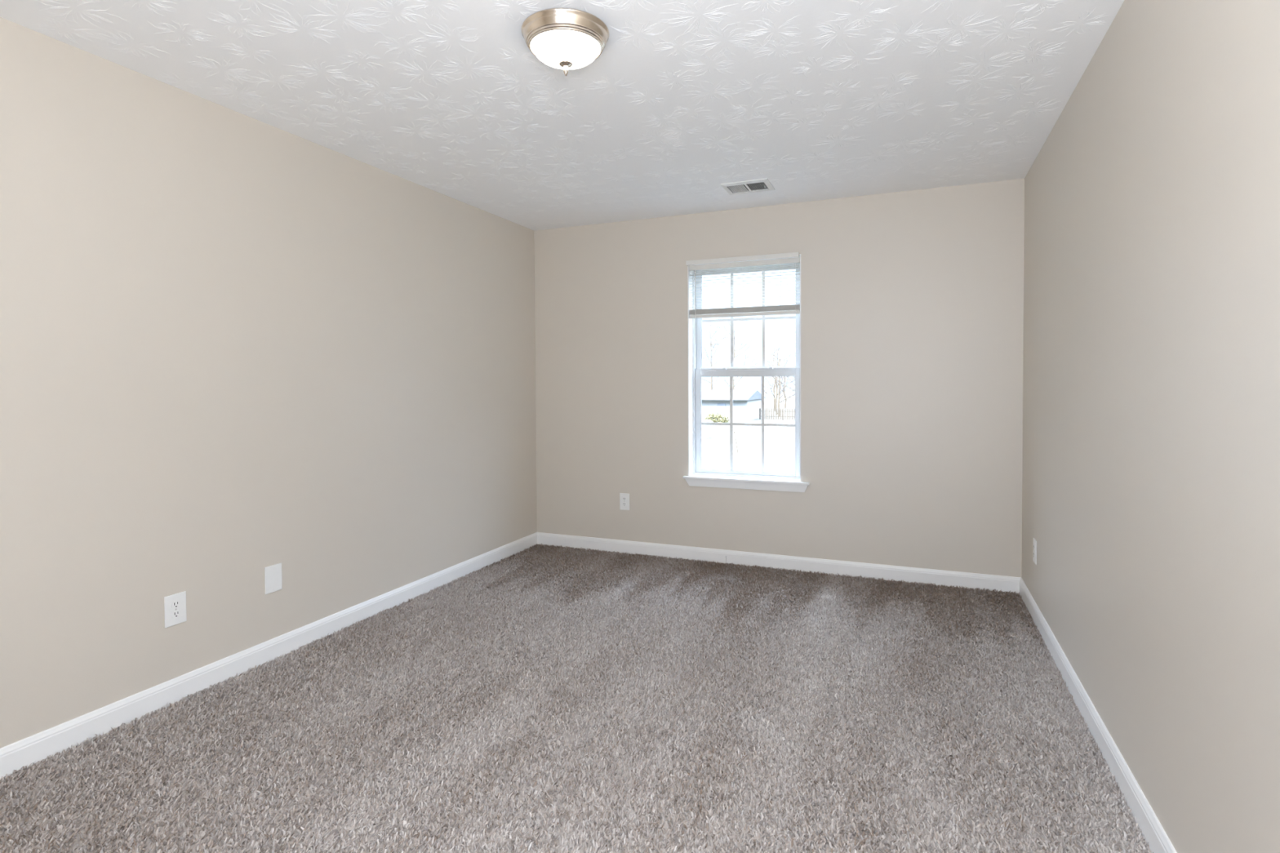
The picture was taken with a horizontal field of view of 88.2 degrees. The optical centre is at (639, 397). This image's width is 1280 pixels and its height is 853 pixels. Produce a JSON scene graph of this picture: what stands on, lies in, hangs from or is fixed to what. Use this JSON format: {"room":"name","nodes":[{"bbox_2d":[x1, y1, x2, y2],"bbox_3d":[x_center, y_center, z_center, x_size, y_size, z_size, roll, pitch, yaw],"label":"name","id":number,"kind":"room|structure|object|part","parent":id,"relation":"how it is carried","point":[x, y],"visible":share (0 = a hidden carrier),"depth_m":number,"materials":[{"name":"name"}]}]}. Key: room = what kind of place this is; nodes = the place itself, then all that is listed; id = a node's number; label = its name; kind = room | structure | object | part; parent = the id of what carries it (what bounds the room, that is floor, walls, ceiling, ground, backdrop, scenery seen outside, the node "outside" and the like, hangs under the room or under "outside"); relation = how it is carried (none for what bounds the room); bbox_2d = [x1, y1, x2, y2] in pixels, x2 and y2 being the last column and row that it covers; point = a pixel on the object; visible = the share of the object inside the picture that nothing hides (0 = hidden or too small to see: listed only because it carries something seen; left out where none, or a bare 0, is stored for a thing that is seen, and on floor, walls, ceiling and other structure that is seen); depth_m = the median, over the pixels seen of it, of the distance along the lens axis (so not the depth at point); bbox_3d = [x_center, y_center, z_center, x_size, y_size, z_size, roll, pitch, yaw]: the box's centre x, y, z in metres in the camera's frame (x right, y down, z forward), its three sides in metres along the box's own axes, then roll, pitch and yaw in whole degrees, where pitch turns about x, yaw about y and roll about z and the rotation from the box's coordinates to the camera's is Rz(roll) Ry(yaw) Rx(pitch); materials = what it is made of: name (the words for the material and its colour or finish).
{"room":"empty bedroom","nodes":[
{"label":"empty bedroom","id":0,"kind":"room"},
{"bbox_2d":[0,17,537,748],"bbox_3d":[-1.860,-0.013,2.818,0.150,2.454,5.470,0,1,22],"label":"wall","id":1,"kind":"structure","parent":0,"point":[234,345],"depth_m":2.78,"materials":[{"name":"beige paint"}]},
{"bbox_2d":[164,591,186,627],"bbox_3d":[-1.853,0.847,2.634,0.008,0.123,0.083,0,1,22],"label":"outlet","id":2,"kind":"object","parent":1,"relation":"attached to","point":[175,605],"visible":1,"depth_m":2.63,"materials":[{"name":"plastic"}]},
{"bbox_2d":[171,609,180,618],"bbox_3d":[-1.851,0.866,2.633,0.003,0.028,0.034,0,1,22],"label":"receptacle","id":3,"kind":"object","parent":2,"relation":"attached to","point":[175,614],"depth_m":2.63,"materials":[{"name":"plastic"}]},
{"bbox_2d":[171,600,180,608],"bbox_3d":[-1.851,0.827,2.632,0.003,0.028,0.034,0,1,22],"label":"receptacle","id":4,"kind":"object","parent":2,"relation":"attached to","point":[175,604],"depth_m":2.63,"materials":[{"name":"plastic"}]},
{"bbox_2d":[0,532,537,779],"bbox_3d":[-1.782,1.166,2.804,0.013,0.097,5.148,0,1,22],"label":"baseboard","id":5,"kind":"structure","parent":1,"relation":"attached to","point":[37,747],"depth_m":2.78,"materials":[{"name":"white paint"}]},
{"bbox_2d":[264,563,282,594],"bbox_3d":[-1.688,0.835,3.039,0.006,0.124,0.086,0,1,22],"label":"blank plate","id":6,"kind":"object","parent":1,"relation":"attached to","point":[273,574],"visible":1,"depth_m":3.04,"materials":[{"name":"plastic"}]},
{"bbox_2d":[0,0,1124,231],"bbox_3d":[-0.257,-1.293,2.129,3.629,0.121,5.470,0,1,22],"label":"ceiling","id":7,"kind":"structure","parent":0,"point":[818,100],"depth_m":2.63,"materials":[{"name":"white paint"}]},
{"bbox_2d":[520,7,608,75],"bbox_3d":[-0.252,-1.162,2.235,0.296,0.146,0.296,0,1,22],"label":"ceiling lamp","id":8,"kind":"object","parent":7,"relation":"attached to","point":[566,39],"visible":1,"depth_m":2.15,"materials":[{"name":"white glass"}]},
{"bbox_3d":[-0.252,-1.160,2.235,0.230,0.060,0.230,0,1,22],"label":"lamp shade","id":9,"kind":"part","parent":8,"relation":"part of","materials":[{"name":"white glass"}]},
{"bbox_2d":[720,177,774,195],"bbox_3d":[0.655,-1.272,4.005,0.282,0.016,0.238,0,1,22],"label":"ceiling vent","id":10,"kind":"object","parent":7,"relation":"in","point":[760,184],"visible":1,"depth_m":3.99,"materials":[{"name":"metal"}]},
{"bbox_2d":[0,545,1151,852],"bbox_3d":[-0.244,1.280,2.186,3.629,0.120,5.470,0,1,22],"label":"floor","id":11,"kind":"structure","parent":0,"point":[348,828],"depth_m":2.19,"materials":[{"name":"grey carpet"}]},
{"bbox_2d":[0,543,1153,852],"bbox_3d":[-0.051,1.199,2.655,3.310,0.019,4.093,0,1,22],"label":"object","id":12,"kind":"structure","parent":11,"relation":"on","point":[632,637],"depth_m":2.39,"materials":[{"name":"grey carpet"}]},
{"bbox_2d":[533,177,1024,577],"bbox_3d":[0.755,-0.066,4.609,3.329,2.454,0.170,0,1,22],"label":"wall","id":13,"kind":"structure","parent":0,"point":[912,301],"depth_m":4.31,"materials":[{"name":"beige paint"}]},
{"bbox_2d":[619,493,629,510],"bbox_3d":[-0.114,0.773,4.889,0.077,0.124,0.008,0,1,22],"label":"outlet","id":14,"kind":"object","parent":13,"relation":"attached to","point":[624,497],"visible":1,"depth_m":4.89,"materials":[{"name":"plastic"}]},
{"bbox_2d":[682,253,809,492],"bbox_3d":[0.744,-0.162,4.590,0.879,1.582,0.204,0,1,22],"label":"window","id":15,"kind":"structure","parent":13,"relation":"in","point":[697,476],"depth_m":4.65,"materials":[{"name":"white paint"}]},
{"bbox_2d":[685,252,799,344],"bbox_3d":[0.699,-0.665,4.527,0.782,0.588,0.066,0,1,22],"label":"mini blind","id":16,"kind":"object","parent":15,"relation":"attached to","point":[695,313],"visible":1,"depth_m":4.52,"materials":[{"name":"plastic"}]},
{"bbox_3d":[0.710,-0.569,4.544,0.770,0.022,0.027,0,1,22],"label":"rail","id":17,"kind":"part","parent":16,"relation":"part of","materials":[{"name":"plastic"}]},
{"bbox_3d":[0.733,0.569,4.572,0.879,0.018,0.128,0,1,22],"label":"sill","id":18,"kind":"part","parent":15,"relation":"part of","materials":[{"name":"white paint"}]},
{"bbox_3d":[0.748,-0.188,4.628,0.250,0.005,0.004,0,1,22],"label":"finger rail","id":19,"kind":"part","parent":15,"relation":"part of","materials":[{"name":"plastic"}]},
{"bbox_3d":[0.752,0.169,4.651,0.747,0.752,0.028,0,1,22],"label":"sash","id":20,"kind":"part","parent":15,"relation":"part of","materials":[{"name":"glass"}]},
{"bbox_3d":[0.759,-0.557,4.663,0.747,0.755,0.028,0,1,22],"label":"sash","id":21,"kind":"part","parent":15,"relation":"part of","materials":[{"name":"plastic"}]},
{"bbox_2d":[537,532,1021,593],"bbox_3d":[0.727,1.114,4.550,3.328,0.097,0.013,0,1,22],"label":"baseboard","id":22,"kind":"structure","parent":13,"relation":"attached to","point":[948,578],"depth_m":4.42,"materials":[{"name":"white paint"}]},
{"bbox_2d":[1021,0,1279,852],"bbox_3d":[1.359,-0.001,1.498,0.150,2.454,5.470,0,1,22],"label":"wall","id":23,"kind":"structure","parent":0,"point":[1151,464],"depth_m":1.69,"materials":[{"name":"beige paint"}]},
{"bbox_2d":[1032,537,1036,564],"bbox_3d":[2.089,0.815,3.493,0.008,0.124,0.080,0,1,22],"label":"outlet","id":24,"kind":"object","parent":23,"relation":"attached to","point":[1034,549],"visible":1,"depth_m":3.48,"materials":[{"name":"plastic"}]},
{"bbox_2d":[1019,577,1177,852],"bbox_3d":[1.286,1.177,1.545,0.013,0.097,5.148,0,1,22],"label":"baseboard","id":25,"kind":"structure","parent":23,"relation":"attached to","point":[1158,842],"depth_m":2.19,"materials":[{"name":"white paint"}]},
{"label":"outside","id":26,"kind":"structure","parent":0,"visible":0},
{"bbox_2d":[702,394,795,473],"bbox_3d":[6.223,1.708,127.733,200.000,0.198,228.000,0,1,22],"label":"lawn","id":27,"kind":"structure","parent":26,"point":[779,441],"depth_m":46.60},
{"bbox_2d":[701,419,712,439],"bbox_3d":[4.332,2.516,52.846,2.650,1.500,2.100,0,1,22],"label":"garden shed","id":28,"kind":"object","parent":27,"relation":"on","point":[706,429],"visible":0.34,"depth_m":51.97,"materials":[{"name":"white"}]},
{"bbox_2d":[701,317,730,390],"bbox_3d":[10.363,-5.716,105.541,8.758,15.555,7.694,0,1,22],"label":"bare tree","id":29,"kind":"object","parent":27,"relation":"on","point":[711,382],"visible":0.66,"depth_m":106.01,"materials":[{"name":"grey plant"}]},
{"bbox_2d":[702,413,729,422],"bbox_3d":[8.044,2.225,69.720,3.102,1.265,1.824,0,1,22],"label":"bush","id":30,"kind":"object","parent":27,"relation":"on","point":[715,419],"visible":0.72,"depth_m":69.35,"materials":[{"name":"green plant"}]},
{"bbox_2d":[701,390,765,421],"bbox_3d":[9.749,0.871,80.856,9.300,3.500,9.800,0,1,22],"label":"house","id":31,"kind":"structure","parent":27,"relation":"on","point":[747,404],"depth_m":77.01,"materials":[{"name":"white"}]},
{"bbox_2d":[733,427,738,453],"bbox_3d":[5.959,2.629,41.697,0.535,1.756,0.077,0,1,22],"label":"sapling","id":32,"kind":"object","parent":27,"relation":"on","point":[733,428],"visible":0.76,"depth_m":41.64,"materials":[{"name":"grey plant"}]},
{"bbox_2d":[715,318,762,390],"bbox_3d":[14.865,-5.104,97.864,6.802,14.595,6.367,0,1,22],"label":"bare tree","id":33,"kind":"object","parent":27,"relation":"on","point":[722,318],"visible":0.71,"depth_m":97.45,"materials":[{"name":"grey plant"}]},
{"bbox_2d":[764,346,789,410],"bbox_3d":[21.097,-2.920,102.473,4.825,9.993,5.197,0,1,22],"label":"bare tree","id":34,"kind":"object","parent":27,"relation":"on","point":[781,377],"visible":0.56,"depth_m":103.06,"materials":[{"name":"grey plant"}]},
{"bbox_2d":[759,408,795,419],"bbox_3d":[19.425,1.976,76.999,11.060,1.360,0.200,0,1,22],"label":"fence","id":35,"kind":"object","parent":27,"relation":"on","point":[760,411],"visible":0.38,"depth_m":78.15,"materials":[{"name":"white wood"}]},
{"bbox_2d":[759,346,795,414],"bbox_3d":[18.867,-2.250,90.054,5.741,9.220,5.036,0,1,22],"label":"bare tree","id":36,"kind":"object","parent":27,"relation":"on","point":[776,385],"visible":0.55,"depth_m":89.93,"materials":[{"name":"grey plant"}]},
{"bbox_2d":[768,353,795,416],"bbox_3d":[18.539,-1.618,84.455,4.964,8.196,3.805,0,1,22],"label":"bare tree","id":37,"kind":"object","parent":27,"relation":"on","point":[780,360],"visible":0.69,"depth_m":84.89,"materials":[{"name":"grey plant"}]},
{"bbox_2d":[773,352,795,408],"bbox_3d":[24.395,-2.832,109.285,4.580,9.481,4.839,0,1,22],"label":"bare tree","id":38,"kind":"object","parent":27,"relation":"on","point":[784,407],"visible":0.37,"depth_m":109.50,"materials":[{"name":"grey plant"}]},
{"bbox_2d":[776,334,795,391],"bbox_3d":[20.644,-2.971,85.672,6.134,10.827,5.450,0,1,22],"label":"bare tree","id":39,"kind":"object","parent":27,"relation":"on","point":[795,335],"visible":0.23,"depth_m":85.86,"materials":[{"name":"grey plant"}]}
]}

